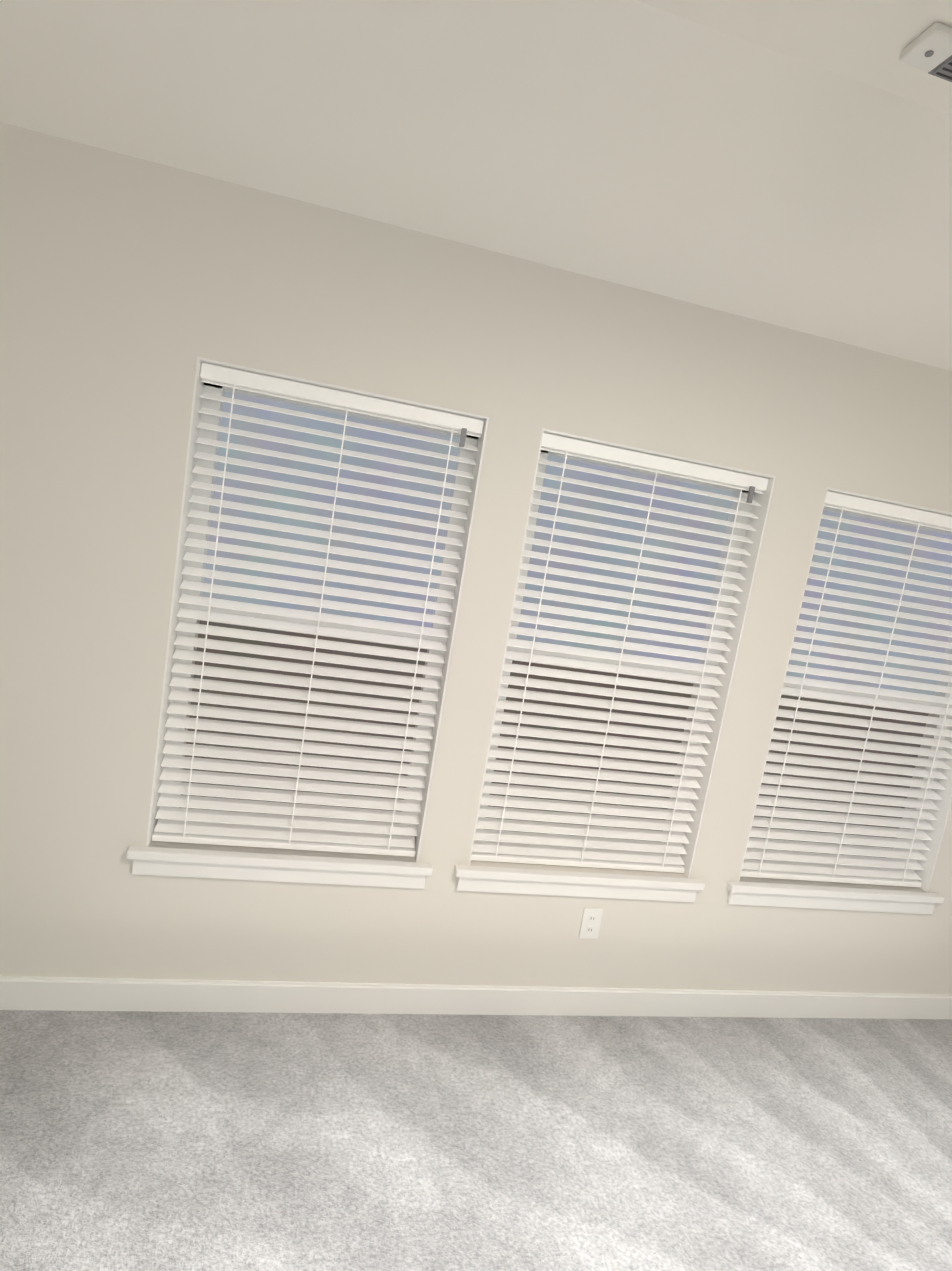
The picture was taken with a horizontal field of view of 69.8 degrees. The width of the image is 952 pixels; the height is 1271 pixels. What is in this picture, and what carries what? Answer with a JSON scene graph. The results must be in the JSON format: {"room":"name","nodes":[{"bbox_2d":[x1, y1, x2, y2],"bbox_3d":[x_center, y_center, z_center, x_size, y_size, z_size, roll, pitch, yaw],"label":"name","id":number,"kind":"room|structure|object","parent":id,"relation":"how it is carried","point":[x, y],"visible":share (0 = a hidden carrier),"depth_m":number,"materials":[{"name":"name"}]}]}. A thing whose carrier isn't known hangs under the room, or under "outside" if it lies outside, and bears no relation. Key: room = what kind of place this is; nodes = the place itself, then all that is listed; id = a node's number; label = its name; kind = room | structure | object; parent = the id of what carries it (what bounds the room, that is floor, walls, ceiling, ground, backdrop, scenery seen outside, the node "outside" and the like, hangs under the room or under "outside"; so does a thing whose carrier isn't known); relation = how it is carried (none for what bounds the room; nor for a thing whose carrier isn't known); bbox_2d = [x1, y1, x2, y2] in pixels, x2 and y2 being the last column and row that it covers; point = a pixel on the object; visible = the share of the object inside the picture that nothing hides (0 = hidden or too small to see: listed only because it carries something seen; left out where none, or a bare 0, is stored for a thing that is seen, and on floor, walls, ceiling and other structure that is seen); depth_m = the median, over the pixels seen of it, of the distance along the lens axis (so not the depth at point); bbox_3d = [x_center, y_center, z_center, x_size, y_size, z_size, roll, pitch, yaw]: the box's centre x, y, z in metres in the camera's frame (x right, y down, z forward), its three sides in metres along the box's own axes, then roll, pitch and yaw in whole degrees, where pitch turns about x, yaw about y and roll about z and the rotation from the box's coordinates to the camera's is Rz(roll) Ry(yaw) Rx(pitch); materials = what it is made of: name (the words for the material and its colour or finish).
{"room":"empty bedroom","nodes":[
{"label":"empty bedroom","id":0,"kind":"room"},
{"bbox_2d":[0,1010,951,1270],"bbox_3d":[0.627,1.940,-0.998,7.050,0.120,7.626,8,8,-13],"label":"floor","id":1,"kind":"structure","parent":0,"point":[182,1141],"depth_m":1.88,"materials":[{"name":"carpet"}]},
{"bbox_2d":[0,122,951,994],"bbox_3d":[0.478,-0.097,2.370,4.043,2.950,0.200,8,8,-13],"label":"wall","id":2,"kind":"structure","parent":0,"point":[132,290],"depth_m":2.08,"materials":[{"name":"beige paint"}]},
{"bbox_2d":[126,841,432,888],"bbox_3d":[-0.614,0.738,2.215,0.936,0.085,0.130,8,8,-13],"label":"window sill","id":3,"kind":"structure","parent":2,"relation":"attached to","point":[205,863],"depth_m":2.16,"materials":[{"name":"white wood"}]},
{"bbox_2d":[146,357,488,861],"bbox_3d":[-0.500,-0.023,2.162,0.886,1.495,0.153,8,8,-13],"label":"window","id":4,"kind":"structure","parent":2,"relation":"in","point":[195,434],"depth_m":2.18,"materials":[{"name":"glass"}]},
{"bbox_2d":[152,363,483,856],"bbox_3d":[-0.495,-0.017,2.135,0.830,1.443,0.070,8,8,-13],"label":"window blind","id":5,"kind":"object","parent":4,"relation":"attached to","point":[246,833],"visible":0.94,"depth_m":2.14,"materials":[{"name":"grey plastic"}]},
{"bbox_2d":[0,976,951,1018],"bbox_3d":[0.266,1.312,2.449,4.033,0.103,0.014,8,8,-13],"label":"baseboard","id":6,"kind":"structure","parent":2,"relation":"attached to","point":[84,994],"depth_m":2.35,"materials":[{"name":"white wood"}]},
{"bbox_2d":[454,860,704,901],"bbox_3d":[0.364,0.870,2.434,0.923,0.085,0.130,8,8,-13],"label":"window sill","id":7,"kind":"structure","parent":2,"relation":"attached to","point":[481,878],"depth_m":2.38,"materials":[{"name":"white wood"}]},
{"bbox_2d":[579,908,602,938],"bbox_3d":[0.410,1.028,2.434,0.072,0.116,0.008,8,8,-13],"label":"electrical outlet","id":8,"kind":"object","parent":2,"relation":"attached to","point":[590,923],"visible":1,"depth_m":2.43,"materials":[{"name":"white plastic"}]},
{"bbox_2d":[469,428,775,877],"bbox_3d":[0.478,0.108,2.382,0.873,1.495,0.153,8,8,-13],"label":"window","id":9,"kind":"structure","parent":2,"relation":"in","point":[748,575],"depth_m":2.41,"materials":[{"name":"glass"}]},
{"bbox_2d":[471,433,768,872],"bbox_3d":[0.484,0.115,2.354,0.817,1.443,0.070,8,8,-13],"label":"window blind","id":10,"kind":"object","parent":9,"relation":"attached to","point":[544,852],"visible":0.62,"depth_m":2.36,"materials":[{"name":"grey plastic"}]},
{"bbox_2d":[726,877,943,913],"bbox_3d":[1.376,1.005,2.660,0.947,0.085,0.130,8,8,-13],"label":"window sill","id":11,"kind":"structure","parent":2,"relation":"attached to","point":[801,895],"depth_m":2.60,"materials":[{"name":"white wood"}]},
{"bbox_2d":[738,487,951,891],"bbox_3d":[1.490,0.244,2.608,0.897,1.495,0.153,8,8,-13],"label":"window unit","id":12,"kind":"structure","parent":2,"relation":"in","point":[938,825],"depth_m":2.65,"materials":[{"name":"glass"}]},
{"bbox_2d":[741,491,951,886],"bbox_3d":[1.495,0.251,2.581,0.841,1.443,0.070,8,8,-13],"label":"window blind","id":13,"kind":"object","parent":12,"relation":"attached to","point":[829,869],"visible":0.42,"depth_m":2.59,"materials":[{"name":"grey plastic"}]},
{"bbox_2d":[0,0,951,370],"bbox_3d":[0.486,-1.280,1.563,7.050,0.759,1.487,8,8,-13],"label":"ceiling slope","id":14,"kind":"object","parent":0,"point":[642,146],"visible":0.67,"depth_m":1.67,"materials":[{"name":"paint"}]},
{"bbox_2d":[636,0,951,114],"bbox_3d":[1.095,-0.851,-1.415,7.050,0.120,7.726,8,8,-13],"label":"ceiling","id":15,"kind":"structure","parent":0,"point":[866,41],"depth_m":1.39,"materials":[{"name":"paint"}]},
{"bbox_2d":[899,22,951,81],"bbox_3d":[0.956,-1.166,1.374,0.170,0.027,0.090,8,8,-13],"label":"air vent","id":16,"kind":"object","parent":15,"relation":"attached to","point":[929,50],"visible":0.98,"depth_m":1.37,"materials":[{"name":"white plastic"}]}
]}

